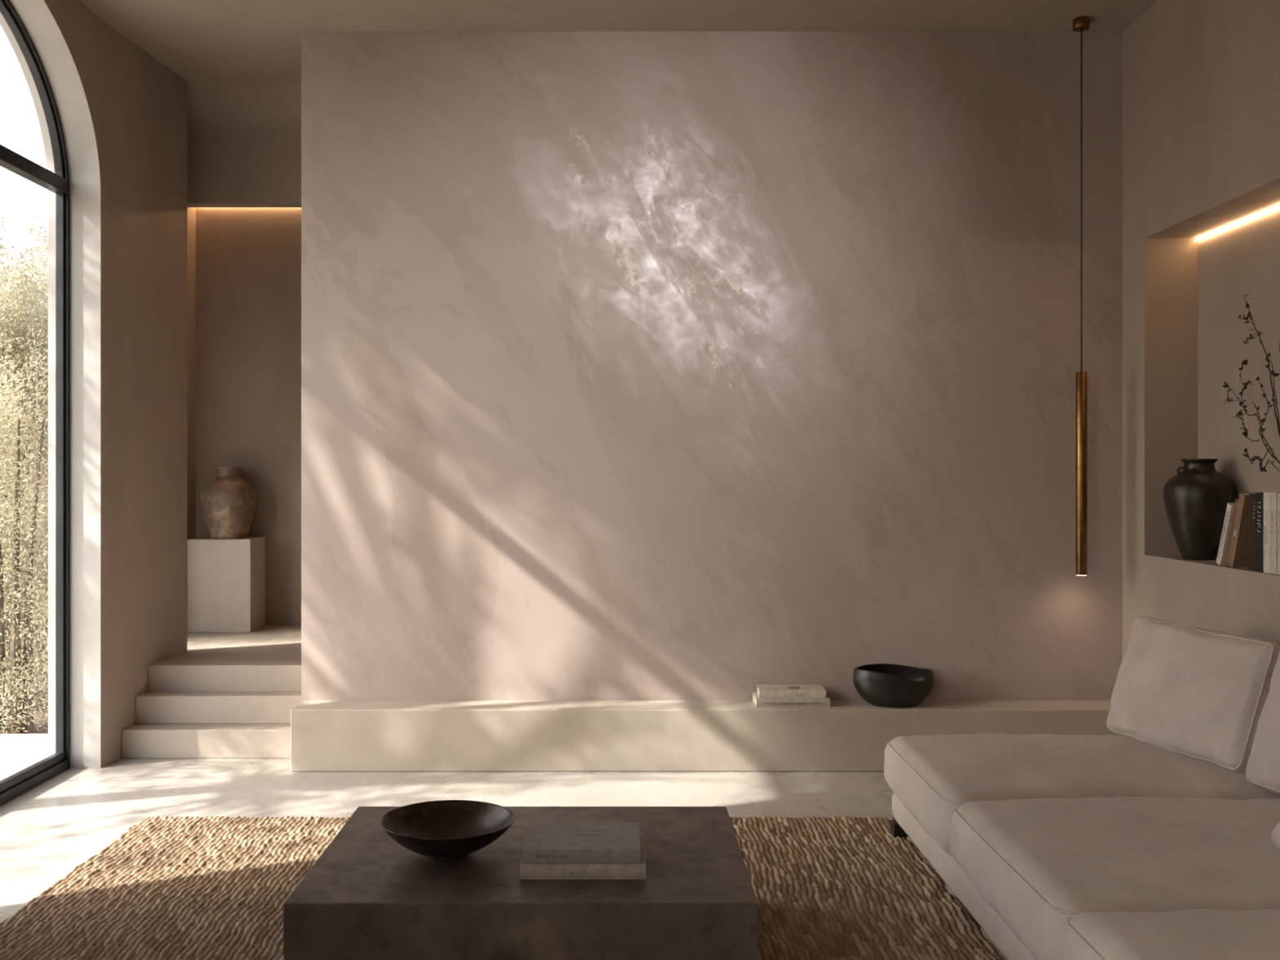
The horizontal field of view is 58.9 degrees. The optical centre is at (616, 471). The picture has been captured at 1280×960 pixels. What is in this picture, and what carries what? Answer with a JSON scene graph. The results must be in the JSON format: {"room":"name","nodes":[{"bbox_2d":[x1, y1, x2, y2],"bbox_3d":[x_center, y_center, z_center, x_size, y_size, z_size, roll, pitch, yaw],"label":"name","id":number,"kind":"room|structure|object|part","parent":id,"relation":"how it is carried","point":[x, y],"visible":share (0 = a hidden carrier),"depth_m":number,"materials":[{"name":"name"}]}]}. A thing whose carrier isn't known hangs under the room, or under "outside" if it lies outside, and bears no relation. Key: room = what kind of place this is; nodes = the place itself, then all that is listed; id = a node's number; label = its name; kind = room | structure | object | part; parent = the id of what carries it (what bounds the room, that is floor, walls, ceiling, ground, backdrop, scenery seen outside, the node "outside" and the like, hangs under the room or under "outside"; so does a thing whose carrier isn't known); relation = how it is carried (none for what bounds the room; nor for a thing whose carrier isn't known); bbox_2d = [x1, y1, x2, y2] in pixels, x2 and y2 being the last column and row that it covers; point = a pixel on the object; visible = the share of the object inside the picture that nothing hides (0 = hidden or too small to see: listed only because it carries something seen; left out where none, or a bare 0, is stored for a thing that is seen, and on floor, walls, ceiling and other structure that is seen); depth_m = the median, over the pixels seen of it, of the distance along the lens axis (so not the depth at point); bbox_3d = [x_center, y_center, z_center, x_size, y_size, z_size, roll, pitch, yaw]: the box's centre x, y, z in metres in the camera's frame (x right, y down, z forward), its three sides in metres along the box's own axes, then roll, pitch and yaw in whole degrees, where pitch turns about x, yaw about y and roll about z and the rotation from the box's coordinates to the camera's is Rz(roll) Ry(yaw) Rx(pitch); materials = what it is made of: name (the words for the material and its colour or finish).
{"room":"living room","nodes":[
{"label":"living room","id":0,"kind":"room"},
{"bbox_2d":[0,0,186,768],"bbox_3d":[-2.791,-0.410,1.040,0.368,3.920,11.680,0,0,0],"label":"wall","id":1,"kind":"structure","parent":0,"point":[122,112],"depth_m":6.10,"materials":[{"name":"beige paint"}]},
{"bbox_2d":[0,0,70,805],"bbox_3d":[-2.892,-0.390,4.805,0.069,3.880,2.250,0,0,0],"label":"window","id":2,"kind":"structure","parent":1,"relation":"in","point":[19,783],"depth_m":5.89,"materials":[{"name":"grey metal"}]},
{"bbox_2d":[147,625,301,691],"bbox_3d":[-1.929,1.321,7.245,2.139,0.457,1.669,0,0,0],"label":"floor","id":3,"kind":"structure","parent":0,"point":[267,658],"depth_m":6.42,"materials":[{"name":"concrete"}]},
{"bbox_2d":[187,536,265,632],"bbox_3d":[-2.709,0.776,7.885,0.431,0.634,0.330,0,0,0],"label":"stone pedestal","id":4,"kind":"object","parent":3,"relation":"on","point":[226,577],"visible":0.97,"depth_m":7.72,"materials":[{"name":"stone"}]},
{"bbox_2d":[200,466,256,538],"bbox_3d":[-2.694,0.213,7.867,0.368,0.493,0.369,0,0,0],"label":"vase","id":5,"kind":"object","parent":4,"relation":"on","point":[228,501],"visible":1,"depth_m":7.74,"materials":[{"name":"brown ceramic"}]},
{"bbox_2d":[186,207,301,628],"bbox_3d":[-1.925,-0.410,7.300,2.450,3.920,1.800,0,0,0],"label":"wall","id":6,"kind":"structure","parent":0,"point":[244,264],"depth_m":8.08,"materials":[{"name":"beige paint"}]},
{"bbox_2d":[186,81,301,207],"bbox_3d":[-1.915,-2.030,7.062,2.130,0.680,0.355,0,0,0],"label":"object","id":7,"kind":"structure","parent":6,"relation":"attached to","point":[244,138],"depth_m":7.13,"materials":[{"name":"beige paint"}]},
{"bbox_2d":[0,758,893,923],"bbox_3d":[0.048,1.625,1.600,6.045,0.150,13.400,0,0,0],"label":"floor","id":8,"kind":"structure","parent":0,"point":[55,826],"depth_m":5.43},
{"bbox_2d":[121,691,301,758],"bbox_3d":[-2.188,1.395,6.270,0.982,0.310,0.280,0,0,0],"label":"stone steps","id":9,"kind":"structure","parent":8,"relation":"on","point":[169,724],"depth_m":6.22,"materials":[{"name":"stone"}]},
{"bbox_2d":[0,815,1008,959],"bbox_3d":[-0.244,1.537,3.700,3.729,0.022,2.700,0,0,0],"label":"jute rug","id":10,"kind":"object","parent":8,"relation":"on","point":[171,887],"visible":0.49,"depth_m":4.09,"materials":[{"name":"beige wicker"}]},
{"bbox_2d":[283,806,758,959],"bbox_3d":[-0.267,1.369,3.611,1.322,0.337,0.917,0,0,0],"label":"coffee table","id":11,"kind":"object","parent":10,"relation":"on","point":[367,896],"visible":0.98,"depth_m":3.17,"materials":[{"name":"stone"}]},
{"bbox_2d":[379,800,515,860],"bbox_3d":[-0.530,1.142,3.561,0.424,0.117,0.422,0,0,0],"label":"shallow bowl","id":12,"kind":"object","parent":11,"relation":"on","point":[442,829],"visible":1,"depth_m":3.66,"materials":[{"name":"black ceramic"}]},
{"bbox_2d":[520,833,645,879],"bbox_3d":[-0.100,1.178,3.478,0.371,0.044,0.289,0,0,0],"label":"book","id":13,"kind":"object","parent":11,"relation":"on","point":[527,870],"visible":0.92,"depth_m":3.34,"materials":[{"name":"paper"}]},
{"bbox_2d":[522,822,640,862],"bbox_3d":[-0.103,1.136,3.479,0.349,0.038,0.266,0,0,0],"label":"book","id":14,"kind":"object","parent":13,"relation":"on","point":[544,842],"visible":1,"depth_m":3.41,"materials":[{"name":"grey paper"}]},
{"bbox_2d":[884,733,1279,959],"bbox_3d":[1.911,1.245,3.416,1.586,0.584,2.926,0,0,0],"label":"sofa","id":15,"kind":"object","parent":10,"relation":"on","point":[1115,846],"visible":0.94,"depth_m":3.48,"materials":[{"name":"fabric"}]},
{"bbox_3d":[1.195,1.508,4.790,0.060,0.058,0.060,0,0,0],"label":"leg","id":16,"kind":"part","parent":15,"relation":"part of","materials":[{"name":"brown wood"}]},
{"bbox_2d":[884,733,1279,857],"bbox_3d":[1.818,1.239,4.395,1.392,0.297,0.968,0,0,0],"label":"seat cushion","id":17,"kind":"object","parent":15,"relation":"on","point":[929,777],"depth_m":4.21,"materials":[{"name":"fabric"}]},
{"bbox_2d":[950,796,1279,959],"bbox_3d":[1.816,1.239,3.436,1.394,0.296,1.004,0,0,0],"label":"seat cushion","id":18,"kind":"object","parent":15,"relation":"on","point":[1030,865],"depth_m":3.32,"materials":[{"name":"fabric"}]},
{"bbox_2d":[1062,908,1279,959],"bbox_3d":[1.818,1.239,2.455,1.393,0.298,1.004,0,0,0],"label":"seat cushion","id":19,"kind":"object","parent":15,"relation":"on","point":[1087,934],"depth_m":2.74,"materials":[{"name":"fabric"}]},
{"bbox_2d":[1106,615,1279,772],"bbox_3d":[2.316,0.884,4.536,0.336,0.532,0.765,0,0,-13],"label":"cushion","id":20,"kind":"object","parent":15,"relation":"on","point":[1195,692],"visible":0.86,"depth_m":4.41,"materials":[{"name":"fabric"}]},
{"bbox_2d":[1245,649,1279,794],"bbox_3d":[2.437,0.880,3.710,0.381,0.562,0.765,0,0,-4],"label":"cushion","id":21,"kind":"object","parent":15,"relation":"on","point":[1263,766],"visible":1,"depth_m":3.96,"materials":[{"name":"fabric"}]},
{"bbox_2d":[1271,821,1279,848],"bbox_3d":[2.083,0.923,3.074,0.353,0.459,0.576,0,0,-10],"label":"cushion","id":22,"kind":"object","parent":15,"relation":"on","point":[1276,832],"visible":1,"depth_m":3.29,"materials":[{"name":"fabric"}]},
{"bbox_2d":[290,700,1117,771],"bbox_3d":[0.515,1.388,5.974,4.407,0.324,0.239,0,0,0],"label":"bench","id":23,"kind":"object","parent":8,"relation":"on","point":[326,735],"visible":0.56,"depth_m":5.86,"materials":[{"name":"concrete"}]},
{"bbox_2d":[751,692,830,706],"bbox_3d":[0.918,1.203,5.990,0.384,0.046,0.172,0,0,-1],"label":"book","id":24,"kind":"object","parent":23,"relation":"on","point":[758,702],"visible":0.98,"depth_m":5.91,"materials":[{"name":"paper"}]},
{"bbox_2d":[755,684,826,698],"bbox_3d":[0.919,1.159,5.986,0.345,0.043,0.162,0,0,1],"label":"book","id":25,"kind":"object","parent":24,"relation":"on","point":[763,691],"visible":1,"depth_m":5.91,"materials":[{"name":"paper"}]},
{"bbox_2d":[853,663,934,707],"bbox_3d":[1.457,1.127,5.963,0.430,0.199,0.263,0,0,0],"label":"bowl","id":26,"kind":"object","parent":23,"relation":"on","point":[880,685],"visible":1,"depth_m":5.88,"materials":[{"name":"ceramic"}]},
{"bbox_2d":[79,0,1157,81],"bbox_3d":[-0.052,-2.545,1.625,6.345,0.350,13.550,0,0,0],"label":"ceiling","id":27,"kind":"structure","parent":0,"point":[197,40],"depth_m":5.90,"materials":[{"name":"paint"}]},
{"bbox_2d":[1072,16,1090,575],"bbox_3d":[2.432,-0.915,5.930,0.085,2.909,0.085,0,0,0],"label":"pendant lamp","id":28,"kind":"object","parent":27,"relation":"hanging from","point":[1081,24],"visible":1,"depth_m":5.91,"materials":[{"name":"gold metal"}]},
{"bbox_3d":[2.432,0.006,5.930,0.057,1.063,0.057,0,0,0],"label":"lamp shade","id":29,"kind":"part","parent":28,"relation":"part of","materials":[{"name":"gold metal"}]},
{"bbox_3d":[2.432,-1.420,5.930,0.006,1.800,0.006,0,0,22],"label":"cord","id":30,"kind":"part","parent":28,"relation":"part of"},
{"bbox_2d":[301,31,1122,701],"bbox_3d":[0.662,-0.410,6.270,4.716,3.920,0.350,0,0,0],"label":"wall","id":31,"kind":"structure","parent":0,"point":[635,365],"depth_m":6.10,"materials":[{"name":"paint"}]},
{"bbox_2d":[1122,0,1279,657],"bbox_3d":[2.908,-0.410,0.647,0.375,3.920,10.895,0,0,0],"label":"wall","id":32,"kind":"structure","parent":0,"point":[1201,78],"depth_m":5.55,"materials":[{"name":"beige paint"}]},
{"bbox_2d":[1162,458,1236,560],"bbox_3d":[2.842,0.181,5.529,0.332,0.491,0.331,0,0,0],"label":"vase","id":33,"kind":"object","parent":32,"relation":"on","point":[1196,499],"visible":0.95,"depth_m":5.43,"materials":[{"name":"black ceramic"}]},
{"bbox_2d":[1216,502,1235,565],"bbox_3d":[2.850,0.282,5.136,0.204,0.287,0.131,0,0,0],"label":"book","id":34,"kind":"object","parent":32,"relation":"in","point":[1230,506],"visible":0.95,"depth_m":5.13,"materials":[{"name":"paper"}]},
{"bbox_2d":[1223,497,1238,566],"bbox_3d":[2.849,0.272,5.087,0.173,0.308,0.145,0,0,0],"label":"book","id":35,"kind":"object","parent":32,"relation":"in","point":[1229,540],"visible":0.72,"depth_m":5.10,"materials":[{"name":"brown paper"}]},
{"bbox_2d":[1195,205,1279,240],"bbox_3d":[2.983,-1.193,4.600,0.008,0.008,2.468,0,0,0],"label":"light strip","id":36,"kind":"object","parent":32,"relation":"attached to","point":[1278,206],"visible":1,"depth_m":5.43,"materials":[{"name":"white plastic"}]},
{"bbox_2d":[1227,492,1263,567],"bbox_3d":[2.850,0.258,5.034,0.204,0.336,0.141,0,0,0],"label":"book","id":37,"kind":"object","parent":32,"relation":"in","point":[1238,557],"visible":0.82,"depth_m":5.03,"materials":[{"name":"paper"}]},
{"bbox_2d":[1248,493,1254,570],"bbox_3d":[2.863,0.261,4.915,0.204,0.330,0.082,0,0,0],"label":"book","id":38,"kind":"object","parent":32,"relation":"in","point":[1251,496],"visible":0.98,"depth_m":4.93,"materials":[{"name":"brown paper"}]},
{"bbox_2d":[1254,493,1263,572],"bbox_3d":[2.843,0.258,4.839,0.204,0.336,0.066,0,0,0],"label":"book","id":39,"kind":"object","parent":32,"relation":"in","point":[1259,497],"visible":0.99,"depth_m":4.84,"materials":[{"name":"paper"}]},
{"bbox_2d":[1263,492,1270,573],"bbox_3d":[2.840,0.256,4.780,0.204,0.340,0.047,0,0,0],"label":"book","id":40,"kind":"object","parent":32,"relation":"in","point":[1266,495],"visible":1,"depth_m":4.77,"materials":[{"name":"paper"}]},
{"bbox_2d":[1270,492,1279,574],"bbox_3d":[2.838,0.256,4.729,0.204,0.340,0.047,0,0,0],"label":"book","id":41,"kind":"object","parent":32,"relation":"in","point":[1273,495],"visible":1,"depth_m":4.72,"materials":[{"name":"paper"}]},
{"bbox_2d":[1276,493,1279,574],"bbox_3d":[2.838,0.257,4.677,0.203,0.338,0.050,0,0,0],"label":"book","id":42,"kind":"object","parent":32,"relation":"in","point":[1277,494],"visible":1,"depth_m":4.69,"materials":[{"name":"paper"}]},
{"bbox_3d":[2.862,0.216,4.420,0.228,0.420,0.228,0,0,0],"label":"bottle vase","id":43,"kind":"object","parent":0,"visible":0},
{"bbox_2d":[1222,294,1279,471],"bbox_3d":[2.850,-0.299,4.946,0.130,1.036,0.945,0,0,0],"label":"dried branches","id":44,"kind":"object","parent":43,"relation":"in","point":[1249,314],"visible":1,"depth_m":5.04,"materials":[{"name":"black plant"}]},
{"label":"outside","id":45,"kind":"structure","parent":0,"visible":0},
{"bbox_2d":[4,529,48,733],"bbox_3d":[-21.488,1.830,5.000,37.025,0.440,70.000,0,0,0],"label":"ground","id":46,"kind":"structure","parent":45,"point":[36,731],"depth_m":7.39,"materials":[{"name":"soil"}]},
{"bbox_2d":[0,733,48,780],"bbox_3d":[-4.638,1.626,0.360,3.325,0.148,12.720,0,0,0],"label":"terrace","id":47,"kind":"object","parent":46,"relation":"on","point":[18,752],"depth_m":6.29,"materials":[{"name":"stone"}]},
{"bbox_2d":[0,324,48,734],"bbox_3d":[-3.755,0.402,7.013,1.127,2.754,1.062,0,0,-27],"label":"shrub","id":48,"kind":"object","parent":46,"relation":"on","point":[20,722],"visible":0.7,"depth_m":6.91,"materials":[{"name":"green plant"}]},
{"bbox_2d":[0,242,48,697],"bbox_3d":[-4.466,0.045,8.034,1.795,3.379,1.643,0,0,-18],"label":"shrub","id":49,"kind":"object","parent":46,"relation":"on","point":[16,354],"visible":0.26,"depth_m":7.81,"materials":[{"name":"green plant"}]},
{"bbox_2d":[0,206,48,645],"bbox_3d":[-5.202,-0.274,9.591,2.236,4.024,2.338,0,0,-19],"label":"shrub","id":50,"kind":"object","parent":46,"relation":"on","point":[31,229],"visible":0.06,"depth_m":9.36,"materials":[{"name":"green plant"}]},
{"bbox_3d":[-5.175,0.094,9.549,1.006,3.041,1.031,0,0,0],"label":"stem","id":51,"kind":"part","parent":50,"relation":"part of","materials":[{"name":"plant"}]},
{"bbox_2d":[0,294,48,604],"bbox_3d":[-6.177,-0.148,11.822,2.585,3.761,2.366,0,0,36],"label":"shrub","id":52,"kind":"object","parent":46,"relation":"on","point":[1,295],"visible":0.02,"depth_m":11.52,"materials":[{"name":"green plant"}]}
]}

